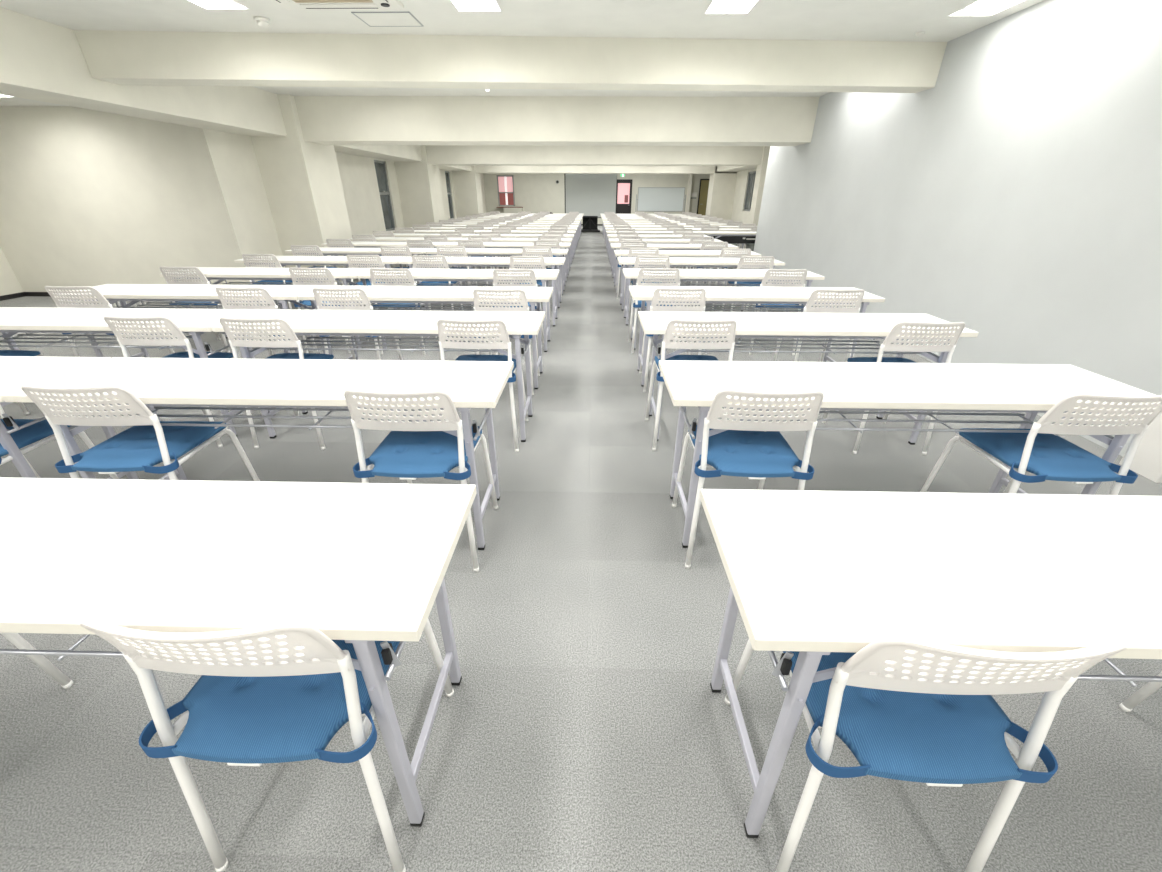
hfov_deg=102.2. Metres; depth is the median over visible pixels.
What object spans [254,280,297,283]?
cushion
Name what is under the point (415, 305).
wire shelf
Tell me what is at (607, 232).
folding table
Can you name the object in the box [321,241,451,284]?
folding table
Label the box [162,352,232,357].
cushion
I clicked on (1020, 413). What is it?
wire shelf
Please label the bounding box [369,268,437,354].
chair
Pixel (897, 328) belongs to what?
chair
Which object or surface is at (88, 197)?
wall
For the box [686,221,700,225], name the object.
chair
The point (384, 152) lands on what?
ceiling beam
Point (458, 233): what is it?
chair
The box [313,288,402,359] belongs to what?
chair
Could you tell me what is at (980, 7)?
recessed light
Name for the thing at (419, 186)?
pillar
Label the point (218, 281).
wire shelf
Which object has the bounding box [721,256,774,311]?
chair
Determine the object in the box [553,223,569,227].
chair
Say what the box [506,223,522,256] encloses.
chair
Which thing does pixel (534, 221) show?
folding table
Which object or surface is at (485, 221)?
chair
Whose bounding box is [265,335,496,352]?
wire shelf
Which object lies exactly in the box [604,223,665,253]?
folding table
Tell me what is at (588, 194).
projection screen
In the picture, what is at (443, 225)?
folding table
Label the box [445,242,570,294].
folding table
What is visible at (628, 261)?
folding table
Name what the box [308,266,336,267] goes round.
cushion
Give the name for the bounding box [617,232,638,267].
chair
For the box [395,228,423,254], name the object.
chair
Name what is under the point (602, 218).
folding table
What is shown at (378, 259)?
chair
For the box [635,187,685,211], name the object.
whiteboard
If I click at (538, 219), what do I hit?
folding table
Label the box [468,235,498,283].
chair
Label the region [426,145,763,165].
ceiling beam
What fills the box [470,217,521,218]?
folding table
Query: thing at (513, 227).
chair
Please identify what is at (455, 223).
folding table
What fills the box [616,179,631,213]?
door
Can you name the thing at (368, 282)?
cushion
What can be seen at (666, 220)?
folding table
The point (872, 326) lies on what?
folding table
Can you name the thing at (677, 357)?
cushion
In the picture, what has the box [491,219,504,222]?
chair
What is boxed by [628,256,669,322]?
chair
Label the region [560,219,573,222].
chair
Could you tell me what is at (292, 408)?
wire shelf
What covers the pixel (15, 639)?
chair
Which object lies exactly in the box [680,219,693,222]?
chair
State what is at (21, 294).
baseboard
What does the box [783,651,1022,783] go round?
cushion
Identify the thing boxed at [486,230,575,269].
folding table
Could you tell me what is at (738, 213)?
wall
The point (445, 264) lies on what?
chair
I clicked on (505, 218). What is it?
chair
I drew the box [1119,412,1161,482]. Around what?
cardboard box
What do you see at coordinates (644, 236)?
folding table
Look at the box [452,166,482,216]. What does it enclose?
pillar
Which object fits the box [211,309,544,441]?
folding table
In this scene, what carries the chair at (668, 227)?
on the floor
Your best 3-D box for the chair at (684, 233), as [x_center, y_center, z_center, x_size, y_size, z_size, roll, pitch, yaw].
[1.946,-3.263,8.450,0.434,0.777,0.453,0,27,0]
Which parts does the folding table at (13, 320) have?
leg, apron rail, mounting rail, leg, leg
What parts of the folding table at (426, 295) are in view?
leg, leg, apron rail, leg, leg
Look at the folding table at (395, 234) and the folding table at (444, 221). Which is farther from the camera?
the folding table at (444, 221)
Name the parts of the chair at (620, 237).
backrest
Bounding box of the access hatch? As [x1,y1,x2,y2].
[351,12,423,26]
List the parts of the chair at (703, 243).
backrest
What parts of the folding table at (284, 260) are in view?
apron rail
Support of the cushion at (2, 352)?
on the chair at (2, 352)
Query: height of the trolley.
0.585 m
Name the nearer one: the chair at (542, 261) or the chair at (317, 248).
the chair at (542, 261)
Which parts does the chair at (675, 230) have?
backrest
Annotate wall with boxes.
[0,106,284,291]
[0,247,23,295]
[335,152,485,236]
[483,173,709,223]
[731,169,755,223]
[752,0,1161,456]
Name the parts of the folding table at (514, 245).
apron rail, leg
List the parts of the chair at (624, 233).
backrest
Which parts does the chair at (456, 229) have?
backrest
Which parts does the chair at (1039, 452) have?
leg, seat frame, leg, seat, leg, backrest, leg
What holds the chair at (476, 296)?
on the floor
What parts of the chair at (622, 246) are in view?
leg, backrest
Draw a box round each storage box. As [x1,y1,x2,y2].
[713,243,736,268]
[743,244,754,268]
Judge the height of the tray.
0.030 m
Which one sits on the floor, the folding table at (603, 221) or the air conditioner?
the folding table at (603, 221)
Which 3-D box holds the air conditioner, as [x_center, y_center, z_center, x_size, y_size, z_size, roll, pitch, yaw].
[-1.715,-2.897,3.007,0.860,0.042,0.880,1,27,1]
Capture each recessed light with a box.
[188,0,248,8]
[450,0,501,11]
[704,0,758,13]
[948,0,1025,15]
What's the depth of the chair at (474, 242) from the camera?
6.67 m
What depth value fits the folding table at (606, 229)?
10.08 m
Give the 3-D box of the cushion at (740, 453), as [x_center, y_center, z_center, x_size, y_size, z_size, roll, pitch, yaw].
[0.648,0.041,1.865,0.380,0.040,0.397,1,27,2]
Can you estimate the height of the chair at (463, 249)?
0.777 m
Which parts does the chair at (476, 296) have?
backrest, leg, leg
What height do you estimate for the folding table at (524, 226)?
0.700 m
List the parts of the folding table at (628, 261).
leg, leg, apron rail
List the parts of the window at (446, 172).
pane, pane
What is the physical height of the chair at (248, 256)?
0.777 m
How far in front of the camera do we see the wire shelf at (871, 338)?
2.70 m
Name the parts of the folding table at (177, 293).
leg, leg, apron rail, leg, leg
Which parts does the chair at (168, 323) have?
leg, backrest, leg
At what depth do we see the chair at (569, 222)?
11.47 m
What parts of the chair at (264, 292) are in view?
backrest, leg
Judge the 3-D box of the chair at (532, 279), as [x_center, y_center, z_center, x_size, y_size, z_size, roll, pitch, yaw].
[-0.588,-1.202,4.438,0.434,0.777,0.453,1,27,1]
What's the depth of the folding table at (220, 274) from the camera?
4.35 m
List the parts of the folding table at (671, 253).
leg, leg, apron rail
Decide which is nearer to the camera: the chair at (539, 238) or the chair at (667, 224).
the chair at (539, 238)
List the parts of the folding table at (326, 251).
apron rail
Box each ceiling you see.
[0,0,1043,96]
[0,97,65,105]
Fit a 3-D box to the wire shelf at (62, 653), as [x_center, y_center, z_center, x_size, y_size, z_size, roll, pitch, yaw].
[-1.173,0.306,1.028,1.320,0.100,0.340,1,27,1]
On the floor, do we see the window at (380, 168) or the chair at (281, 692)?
the chair at (281, 692)
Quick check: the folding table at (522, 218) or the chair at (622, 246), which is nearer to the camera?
the chair at (622, 246)
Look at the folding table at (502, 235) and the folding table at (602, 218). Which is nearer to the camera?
the folding table at (502, 235)
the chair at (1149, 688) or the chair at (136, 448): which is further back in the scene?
the chair at (136, 448)
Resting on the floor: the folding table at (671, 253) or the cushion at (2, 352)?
the folding table at (671, 253)
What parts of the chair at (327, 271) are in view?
leg, backrest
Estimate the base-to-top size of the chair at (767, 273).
0.777 m
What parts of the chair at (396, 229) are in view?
backrest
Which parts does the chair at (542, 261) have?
backrest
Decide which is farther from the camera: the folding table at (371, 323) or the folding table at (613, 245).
the folding table at (613, 245)
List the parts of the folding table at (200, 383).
leg, leg, apron rail, mounting rail, leg, lock lever, release plate, leg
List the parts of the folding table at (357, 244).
apron rail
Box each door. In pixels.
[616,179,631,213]
[697,179,708,214]
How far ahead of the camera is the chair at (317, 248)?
5.93 m
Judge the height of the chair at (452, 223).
0.777 m
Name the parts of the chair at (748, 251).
backrest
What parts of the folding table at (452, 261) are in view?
apron rail, leg, leg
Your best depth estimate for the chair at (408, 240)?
6.69 m
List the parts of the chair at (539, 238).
backrest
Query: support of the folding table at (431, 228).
on the floor
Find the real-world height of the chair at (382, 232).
0.777 m
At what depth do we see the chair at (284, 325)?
2.54 m
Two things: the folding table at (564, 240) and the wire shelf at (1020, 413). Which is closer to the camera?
the wire shelf at (1020, 413)
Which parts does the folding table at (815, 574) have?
leg, release plate, leg, lock lever, mounting rail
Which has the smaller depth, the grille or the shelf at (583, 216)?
the grille
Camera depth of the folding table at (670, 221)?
12.38 m
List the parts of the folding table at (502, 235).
leg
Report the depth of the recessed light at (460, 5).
3.48 m
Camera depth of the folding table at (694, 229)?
9.93 m
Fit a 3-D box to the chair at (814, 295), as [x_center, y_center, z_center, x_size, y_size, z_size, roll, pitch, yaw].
[1.803,-0.763,3.605,0.434,0.777,0.453,1,27,1]
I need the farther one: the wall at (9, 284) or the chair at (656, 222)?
the chair at (656, 222)
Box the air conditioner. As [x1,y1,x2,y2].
[272,0,403,9]
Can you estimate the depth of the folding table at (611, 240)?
7.51 m
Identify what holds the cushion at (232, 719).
on the chair at (281, 692)
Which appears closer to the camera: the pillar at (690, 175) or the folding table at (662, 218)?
the folding table at (662, 218)
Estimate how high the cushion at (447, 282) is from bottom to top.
0.040 m
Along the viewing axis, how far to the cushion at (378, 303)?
4.23 m
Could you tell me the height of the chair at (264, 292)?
0.777 m
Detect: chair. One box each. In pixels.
[0,350,84,418]
[0,419,118,478]
[0,633,73,688]
[21,385,259,480]
[45,286,174,356]
[80,617,453,871]
[104,316,261,446]
[160,266,256,352]
[215,287,318,357]
[220,317,334,449]
[242,254,311,308]
[289,267,368,353]
[290,245,343,307]
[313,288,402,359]
[326,239,368,285]
[344,389,497,571]
[347,255,395,308]
[352,235,390,281]
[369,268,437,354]
[372,231,407,266]
[380,246,419,308]
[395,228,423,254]
[406,239,442,267]
[412,225,430,229]
[412,255,462,310]
[424,235,459,281]
[426,222,442,226]
[437,246,476,308]
[437,319,527,451]
[439,220,453,224]
[440,231,464,267]
[448,218,462,221]
[455,228,482,268]
[457,217,469,220]
[458,240,492,286]
[466,225,483,229]
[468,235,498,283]
[472,214,483,217]
[473,289,539,394]
[477,222,493,226]
[479,231,506,268]
[484,220,498,224]
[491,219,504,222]
[492,228,513,267]
[493,269,543,355]
[499,217,511,220]
[499,225,516,256]
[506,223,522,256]
[509,256,550,321]
[513,221,527,224]
[519,219,533,222]
[522,247,557,302]
[524,217,537,220]
[533,240,561,296]
[538,236,561,256]
[542,232,563,237]
[548,228,568,267]
[550,225,567,230]
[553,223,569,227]
[557,221,571,224]
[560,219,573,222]
[607,216,619,219]
[610,221,625,224]
[613,223,628,227]
[614,226,631,230]
[615,236,641,286]
[616,228,635,267]
[616,241,646,297]
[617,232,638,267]
[624,248,658,303]
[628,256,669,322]
[629,268,679,353]
[639,288,705,391]
[645,319,736,450]
[655,221,669,225]
[661,223,677,227]
[666,226,684,230]
[672,389,823,568]
[673,229,692,268]
[674,232,703,268]
[675,218,687,221]
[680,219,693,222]
[680,237,713,284]
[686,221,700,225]
[690,242,727,284]
[693,223,709,227]
[697,215,708,218]
[701,226,718,234]
[705,248,750,310]
[709,218,722,221]
[718,220,732,223]
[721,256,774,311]
[725,635,1126,871]
[726,221,741,247]
[736,224,755,243]
[738,269,806,354]
[743,226,756,248]
[773,289,864,361]
[822,322,964,454]
[920,393,1161,494]
[1118,672,1161,712]
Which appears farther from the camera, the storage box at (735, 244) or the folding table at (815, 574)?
the storage box at (735, 244)
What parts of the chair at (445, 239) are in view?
backrest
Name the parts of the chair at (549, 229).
backrest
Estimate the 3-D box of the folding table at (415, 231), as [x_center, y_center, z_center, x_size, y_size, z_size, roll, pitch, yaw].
[-2.823,-3.752,9.443,1.800,0.700,0.450,1,27,1]
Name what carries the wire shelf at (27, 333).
attached to the folding table at (13, 320)
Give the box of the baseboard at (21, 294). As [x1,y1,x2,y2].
[0,292,54,300]
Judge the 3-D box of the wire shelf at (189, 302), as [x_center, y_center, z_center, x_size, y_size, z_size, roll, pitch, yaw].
[-2.937,-1.024,3.592,1.320,0.100,0.340,1,27,1]
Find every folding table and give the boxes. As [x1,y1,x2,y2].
[0,307,271,436]
[0,356,138,479]
[0,477,476,826]
[2,357,513,549]
[55,284,326,357]
[159,267,369,347]
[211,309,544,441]
[234,256,410,308]
[285,247,434,306]
[298,285,552,388]
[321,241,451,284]
[349,237,464,266]
[357,268,558,351]
[369,233,473,267]
[390,230,485,268]
[398,257,565,325]
[407,227,494,254]
[425,248,568,307]
[434,222,505,224]
[443,225,498,226]
[444,221,512,222]
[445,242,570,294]
[454,219,518,220]
[460,237,572,285]
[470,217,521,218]
[474,234,573,277]
[484,216,526,217]
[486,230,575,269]
[493,227,576,263]
[500,225,577,258]
[512,221,579,249]
[517,219,580,246]
[522,218,581,243]
[527,216,581,240]
[528,223,578,253]
[530,215,582,237]
[533,214,582,234]
[601,214,642,234]
[601,217,657,235]
[602,218,644,237]
[602,219,664,241]
[603,221,670,249]
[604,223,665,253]
[604,225,682,258]
[605,228,690,262]
[606,231,695,269]
[607,234,709,277]
[608,238,722,285]
[610,243,738,296]
[614,250,760,310]
[617,257,784,324]
[623,268,824,350]
[629,286,884,386]
[638,311,978,444]
[658,360,1156,547]
[662,218,709,219]
[666,220,708,221]
[670,221,717,223]
[677,223,743,248]
[684,226,756,227]
[688,228,756,235]
[696,231,755,268]
[700,489,1161,837]
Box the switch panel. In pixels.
[691,192,696,198]
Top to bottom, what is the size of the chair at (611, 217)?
0.777 m
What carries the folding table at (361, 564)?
on the floor
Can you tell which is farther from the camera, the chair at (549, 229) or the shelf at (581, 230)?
the shelf at (581, 230)
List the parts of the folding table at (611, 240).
leg, apron rail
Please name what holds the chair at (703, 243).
on the floor
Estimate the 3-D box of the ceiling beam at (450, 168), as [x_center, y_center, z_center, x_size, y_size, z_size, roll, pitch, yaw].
[-4.398,-8.807,14.895,0.750,0.494,4.580,1,27,1]
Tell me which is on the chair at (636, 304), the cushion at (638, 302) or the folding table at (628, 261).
the cushion at (638, 302)
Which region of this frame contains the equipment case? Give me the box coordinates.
[711,236,755,243]
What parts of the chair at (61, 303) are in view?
leg, backrest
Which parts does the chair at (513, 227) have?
backrest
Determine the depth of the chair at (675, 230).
8.95 m
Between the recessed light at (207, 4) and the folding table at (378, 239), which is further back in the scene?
the folding table at (378, 239)
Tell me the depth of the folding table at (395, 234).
8.43 m
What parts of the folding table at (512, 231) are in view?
leg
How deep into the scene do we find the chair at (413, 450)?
1.70 m
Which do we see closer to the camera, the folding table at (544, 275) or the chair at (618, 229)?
the folding table at (544, 275)
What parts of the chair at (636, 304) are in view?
leg, leg, backrest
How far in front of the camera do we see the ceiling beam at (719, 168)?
15.41 m
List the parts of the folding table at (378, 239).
apron rail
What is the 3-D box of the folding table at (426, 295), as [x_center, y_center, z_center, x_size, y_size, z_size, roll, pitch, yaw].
[-1.126,-0.781,3.700,1.800,0.700,0.450,1,27,1]
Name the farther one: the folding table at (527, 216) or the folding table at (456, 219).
the folding table at (527, 216)
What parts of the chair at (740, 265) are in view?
backrest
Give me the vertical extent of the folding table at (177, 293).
0.700 m
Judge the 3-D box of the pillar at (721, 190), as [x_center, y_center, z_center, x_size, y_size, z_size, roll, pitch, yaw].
[5.259,-9.005,17.645,0.830,2.564,0.750,1,27,1]
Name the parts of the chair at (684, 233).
backrest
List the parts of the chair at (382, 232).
backrest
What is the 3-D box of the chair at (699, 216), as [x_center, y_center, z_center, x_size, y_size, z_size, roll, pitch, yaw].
[3.870,-6.702,15.125,0.434,0.777,0.453,0,27,0]
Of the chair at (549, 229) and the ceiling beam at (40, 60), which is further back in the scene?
the chair at (549, 229)
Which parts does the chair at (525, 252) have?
backrest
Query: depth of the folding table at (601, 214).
16.61 m
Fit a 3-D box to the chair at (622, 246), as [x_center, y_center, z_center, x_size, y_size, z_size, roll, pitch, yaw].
[0.746,-2.458,6.883,0.434,0.777,0.453,1,27,1]
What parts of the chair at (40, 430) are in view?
seat frame, leg, leg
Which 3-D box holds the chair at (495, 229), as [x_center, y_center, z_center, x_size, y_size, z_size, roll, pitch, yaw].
[-1.521,-3.714,9.300,0.434,0.777,0.453,1,27,2]
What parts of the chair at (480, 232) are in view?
backrest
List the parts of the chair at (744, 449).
leg, leg, seat, seat frame, leg, backrest, leg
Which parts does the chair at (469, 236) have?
backrest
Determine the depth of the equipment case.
9.15 m
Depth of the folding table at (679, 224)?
11.56 m
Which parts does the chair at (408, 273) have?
leg, backrest, leg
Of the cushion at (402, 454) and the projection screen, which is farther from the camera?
the projection screen
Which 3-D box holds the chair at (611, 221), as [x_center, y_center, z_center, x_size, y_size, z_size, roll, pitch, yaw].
[0.909,-5.003,11.814,0.434,0.777,0.453,0,27,0]
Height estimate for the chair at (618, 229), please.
0.777 m
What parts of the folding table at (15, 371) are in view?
lock lever, release plate, leg, leg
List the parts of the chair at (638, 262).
backrest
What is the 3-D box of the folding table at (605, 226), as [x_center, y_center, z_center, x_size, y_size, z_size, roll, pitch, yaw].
[1.451,-4.585,11.087,1.800,0.700,0.450,1,27,1]
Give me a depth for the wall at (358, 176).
10.79 m
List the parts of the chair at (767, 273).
backrest, leg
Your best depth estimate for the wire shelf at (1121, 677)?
0.86 m
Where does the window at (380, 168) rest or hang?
in the wall at (358, 176)
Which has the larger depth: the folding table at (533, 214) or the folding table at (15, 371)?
the folding table at (533, 214)
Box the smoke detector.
[253,16,269,26]
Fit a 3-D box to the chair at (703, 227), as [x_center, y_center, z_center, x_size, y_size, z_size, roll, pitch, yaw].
[2.703,-4.115,10.106,0.434,0.777,0.453,0,27,0]
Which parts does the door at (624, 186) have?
glass pane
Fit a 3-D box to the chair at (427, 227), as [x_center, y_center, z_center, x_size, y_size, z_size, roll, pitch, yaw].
[-3.369,-4.179,10.187,0.434,0.777,0.453,0,27,1]
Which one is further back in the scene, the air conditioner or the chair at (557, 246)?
the chair at (557, 246)
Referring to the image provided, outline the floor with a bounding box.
[0,225,1161,871]
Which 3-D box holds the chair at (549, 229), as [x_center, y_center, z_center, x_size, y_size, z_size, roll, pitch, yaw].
[-0.443,-3.699,9.278,0.434,0.777,0.453,1,27,1]
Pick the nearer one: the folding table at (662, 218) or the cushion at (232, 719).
the cushion at (232, 719)
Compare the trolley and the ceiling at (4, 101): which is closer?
the ceiling at (4, 101)
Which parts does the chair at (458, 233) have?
backrest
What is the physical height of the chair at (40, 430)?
0.777 m
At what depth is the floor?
1.38 m
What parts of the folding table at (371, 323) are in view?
leg, leg, apron rail, leg, leg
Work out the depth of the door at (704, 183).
22.12 m
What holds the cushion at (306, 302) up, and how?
on the chair at (327, 271)
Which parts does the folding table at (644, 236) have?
leg, apron rail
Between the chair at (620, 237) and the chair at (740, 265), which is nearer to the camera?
the chair at (740, 265)
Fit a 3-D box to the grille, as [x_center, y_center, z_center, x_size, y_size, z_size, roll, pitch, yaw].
[-1.715,-2.883,3.014,0.540,0.012,0.540,1,27,1]
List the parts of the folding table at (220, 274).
apron rail, leg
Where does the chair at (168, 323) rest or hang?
on the floor
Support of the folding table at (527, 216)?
on the floor
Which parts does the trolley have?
panel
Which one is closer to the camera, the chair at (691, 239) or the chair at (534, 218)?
the chair at (691, 239)
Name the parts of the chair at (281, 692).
leg, backrest, seat, seat frame, leg, leg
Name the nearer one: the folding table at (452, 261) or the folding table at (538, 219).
the folding table at (452, 261)
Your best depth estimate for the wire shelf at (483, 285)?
4.52 m
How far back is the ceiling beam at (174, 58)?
4.12 m
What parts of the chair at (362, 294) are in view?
leg, backrest, leg, leg, leg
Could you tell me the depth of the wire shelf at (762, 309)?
3.66 m
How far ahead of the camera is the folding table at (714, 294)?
3.54 m
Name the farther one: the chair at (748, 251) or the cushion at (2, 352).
the chair at (748, 251)
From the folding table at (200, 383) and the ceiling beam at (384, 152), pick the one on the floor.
the folding table at (200, 383)
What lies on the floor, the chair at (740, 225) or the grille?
the chair at (740, 225)
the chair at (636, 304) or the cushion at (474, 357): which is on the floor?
the chair at (636, 304)
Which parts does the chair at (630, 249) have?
backrest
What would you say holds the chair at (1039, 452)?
on the floor
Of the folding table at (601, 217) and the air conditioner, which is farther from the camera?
the folding table at (601, 217)
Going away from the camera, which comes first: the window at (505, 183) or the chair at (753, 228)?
the chair at (753, 228)
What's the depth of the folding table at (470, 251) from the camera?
6.01 m
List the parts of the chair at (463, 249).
backrest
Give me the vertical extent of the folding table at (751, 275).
0.700 m
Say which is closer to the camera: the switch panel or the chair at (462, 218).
the chair at (462, 218)
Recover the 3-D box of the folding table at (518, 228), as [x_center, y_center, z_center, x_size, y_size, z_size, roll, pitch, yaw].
[-0.989,-4.163,10.253,1.800,0.700,0.450,1,27,1]
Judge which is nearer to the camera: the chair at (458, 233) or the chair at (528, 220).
the chair at (458, 233)
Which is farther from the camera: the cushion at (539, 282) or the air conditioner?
the cushion at (539, 282)
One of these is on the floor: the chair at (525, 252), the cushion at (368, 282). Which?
the chair at (525, 252)
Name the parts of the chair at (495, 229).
backrest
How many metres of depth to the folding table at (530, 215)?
16.03 m
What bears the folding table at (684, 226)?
on the floor
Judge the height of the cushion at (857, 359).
0.040 m
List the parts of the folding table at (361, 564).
mounting rail, lock lever, leg, release plate, leg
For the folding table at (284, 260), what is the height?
0.700 m
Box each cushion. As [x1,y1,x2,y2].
[0,350,40,355]
[0,419,72,456]
[70,421,225,471]
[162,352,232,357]
[171,640,399,763]
[176,302,218,304]
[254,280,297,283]
[265,353,333,359]
[301,300,329,305]
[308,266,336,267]
[356,279,394,285]
[369,426,481,477]
[378,303,414,306]
[418,281,457,284]
[450,267,472,268]
[455,354,515,371]
[520,280,541,285]
[634,300,671,305]
[655,355,718,369]
[688,425,798,477]
[728,281,761,286]
[761,304,797,307]
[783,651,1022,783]
[847,357,916,362]
[959,428,1120,481]
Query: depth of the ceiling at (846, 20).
3.67 m
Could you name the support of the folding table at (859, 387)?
on the floor
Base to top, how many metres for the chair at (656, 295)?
0.777 m
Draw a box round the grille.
[292,0,372,2]
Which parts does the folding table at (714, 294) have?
leg, leg, apron rail, leg, leg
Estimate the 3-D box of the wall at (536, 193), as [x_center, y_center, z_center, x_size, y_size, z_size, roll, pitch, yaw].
[0.998,-11.431,22.317,11.550,2.564,0.180,1,27,1]
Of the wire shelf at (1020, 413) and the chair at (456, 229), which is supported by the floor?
the chair at (456, 229)
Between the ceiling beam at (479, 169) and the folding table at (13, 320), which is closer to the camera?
the folding table at (13, 320)
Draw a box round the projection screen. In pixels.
[564,174,616,217]
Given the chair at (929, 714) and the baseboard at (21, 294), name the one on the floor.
the chair at (929, 714)
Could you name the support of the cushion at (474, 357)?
on the chair at (506, 344)
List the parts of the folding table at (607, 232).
apron rail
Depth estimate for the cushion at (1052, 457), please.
1.77 m
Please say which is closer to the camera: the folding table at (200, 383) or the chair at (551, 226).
the folding table at (200, 383)
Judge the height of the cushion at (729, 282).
0.040 m
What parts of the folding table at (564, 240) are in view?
leg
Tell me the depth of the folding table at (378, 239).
7.58 m
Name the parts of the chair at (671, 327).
leg, leg, backrest, leg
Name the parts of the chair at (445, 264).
backrest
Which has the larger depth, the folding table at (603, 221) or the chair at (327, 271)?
the folding table at (603, 221)
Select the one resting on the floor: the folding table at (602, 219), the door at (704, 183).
the folding table at (602, 219)
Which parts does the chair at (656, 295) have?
leg, leg, backrest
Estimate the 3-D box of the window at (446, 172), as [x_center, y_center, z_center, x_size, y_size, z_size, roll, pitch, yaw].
[-4.790,-8.655,16.902,0.095,1.560,0.650,1,27,1]
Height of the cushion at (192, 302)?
0.040 m
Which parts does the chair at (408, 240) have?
backrest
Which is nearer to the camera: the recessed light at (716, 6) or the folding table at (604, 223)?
the recessed light at (716, 6)
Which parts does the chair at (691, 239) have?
backrest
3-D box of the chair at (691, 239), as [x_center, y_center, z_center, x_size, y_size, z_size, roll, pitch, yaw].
[1.893,-2.845,7.640,0.434,0.777,0.453,0,27,0]
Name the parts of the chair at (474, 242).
backrest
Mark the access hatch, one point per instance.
(372, 19)
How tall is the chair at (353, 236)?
0.777 m
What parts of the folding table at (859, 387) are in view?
leg, release plate, lock lever, leg, mounting rail, apron rail, leg, leg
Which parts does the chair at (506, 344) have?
leg, backrest, leg, leg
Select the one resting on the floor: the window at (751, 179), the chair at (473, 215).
the chair at (473, 215)
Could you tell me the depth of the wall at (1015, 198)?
3.47 m
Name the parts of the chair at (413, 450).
leg, backrest, seat frame, seat, leg, leg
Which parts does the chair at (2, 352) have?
leg, leg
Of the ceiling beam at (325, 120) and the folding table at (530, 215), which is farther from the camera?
the folding table at (530, 215)
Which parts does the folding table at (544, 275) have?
leg, apron rail, leg, leg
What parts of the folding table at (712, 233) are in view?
apron rail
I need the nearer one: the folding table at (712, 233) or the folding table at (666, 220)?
the folding table at (712, 233)
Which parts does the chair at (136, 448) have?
leg, backrest, seat, leg, seat frame, leg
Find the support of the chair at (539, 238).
on the floor
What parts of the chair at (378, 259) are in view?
backrest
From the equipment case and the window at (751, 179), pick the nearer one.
the equipment case
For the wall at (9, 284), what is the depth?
6.66 m
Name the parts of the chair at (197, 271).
backrest, leg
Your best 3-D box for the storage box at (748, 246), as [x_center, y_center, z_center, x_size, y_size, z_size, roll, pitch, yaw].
[3.526,-3.587,9.382,0.460,0.505,0.300,1,27,1]
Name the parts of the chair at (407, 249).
backrest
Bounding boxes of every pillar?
[251,94,356,283]
[394,145,444,227]
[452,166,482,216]
[706,168,736,219]
[745,146,769,248]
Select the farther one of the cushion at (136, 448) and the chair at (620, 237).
the chair at (620, 237)
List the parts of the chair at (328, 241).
backrest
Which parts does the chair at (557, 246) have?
backrest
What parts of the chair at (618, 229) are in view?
backrest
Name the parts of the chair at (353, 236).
backrest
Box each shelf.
[0,332,203,349]
[0,634,123,660]
[116,300,281,308]
[121,406,420,429]
[209,280,339,284]
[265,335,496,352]
[371,304,507,310]
[416,283,492,286]
[581,230,599,231]
[582,216,597,217]
[674,304,812,312]
[680,283,759,286]
[685,337,921,354]
[751,409,1056,435]
[1077,658,1161,686]
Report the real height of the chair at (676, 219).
0.777 m
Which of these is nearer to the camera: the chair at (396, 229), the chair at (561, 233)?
the chair at (561, 233)
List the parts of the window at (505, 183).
pink pane, frame, red pane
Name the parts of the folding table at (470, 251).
apron rail, leg, leg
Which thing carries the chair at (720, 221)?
on the floor
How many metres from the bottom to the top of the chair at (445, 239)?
0.777 m
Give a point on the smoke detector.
(261, 21)
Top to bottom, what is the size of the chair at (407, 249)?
0.777 m
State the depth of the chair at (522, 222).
11.50 m
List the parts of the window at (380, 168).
pane, pane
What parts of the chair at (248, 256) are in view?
backrest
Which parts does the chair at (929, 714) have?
leg, leg, seat frame, seat, backrest, leg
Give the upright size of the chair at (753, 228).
0.777 m
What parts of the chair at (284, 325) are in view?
leg, backrest, leg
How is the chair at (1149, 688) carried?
on the floor
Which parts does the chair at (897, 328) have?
leg, backrest, leg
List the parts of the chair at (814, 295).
leg, leg, leg, backrest, leg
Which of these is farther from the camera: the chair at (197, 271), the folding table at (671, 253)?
the folding table at (671, 253)
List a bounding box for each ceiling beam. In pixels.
[0,7,286,135]
[74,30,946,92]
[294,96,819,145]
[334,145,421,161]
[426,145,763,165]
[438,166,471,170]
[475,166,735,173]
[717,166,756,171]
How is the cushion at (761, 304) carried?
on the chair at (767, 273)
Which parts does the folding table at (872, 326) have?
leg, leg, apron rail, leg, leg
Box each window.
[374,160,394,230]
[445,171,453,219]
[496,175,522,207]
[744,171,755,210]
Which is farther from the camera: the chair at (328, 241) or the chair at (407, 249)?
the chair at (328, 241)
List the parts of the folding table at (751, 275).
leg, leg, apron rail, leg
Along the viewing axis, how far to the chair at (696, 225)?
10.61 m
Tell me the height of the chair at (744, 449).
0.777 m
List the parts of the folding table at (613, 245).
apron rail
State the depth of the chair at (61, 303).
3.33 m
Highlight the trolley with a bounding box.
[581,216,599,231]
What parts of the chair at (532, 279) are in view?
backrest, leg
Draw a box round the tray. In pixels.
[645,211,674,211]
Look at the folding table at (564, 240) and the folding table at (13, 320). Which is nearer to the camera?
the folding table at (13, 320)
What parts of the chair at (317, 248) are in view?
backrest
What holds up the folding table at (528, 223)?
on the floor
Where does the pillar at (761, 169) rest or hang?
on the floor
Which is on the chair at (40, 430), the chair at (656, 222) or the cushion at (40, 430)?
the cushion at (40, 430)

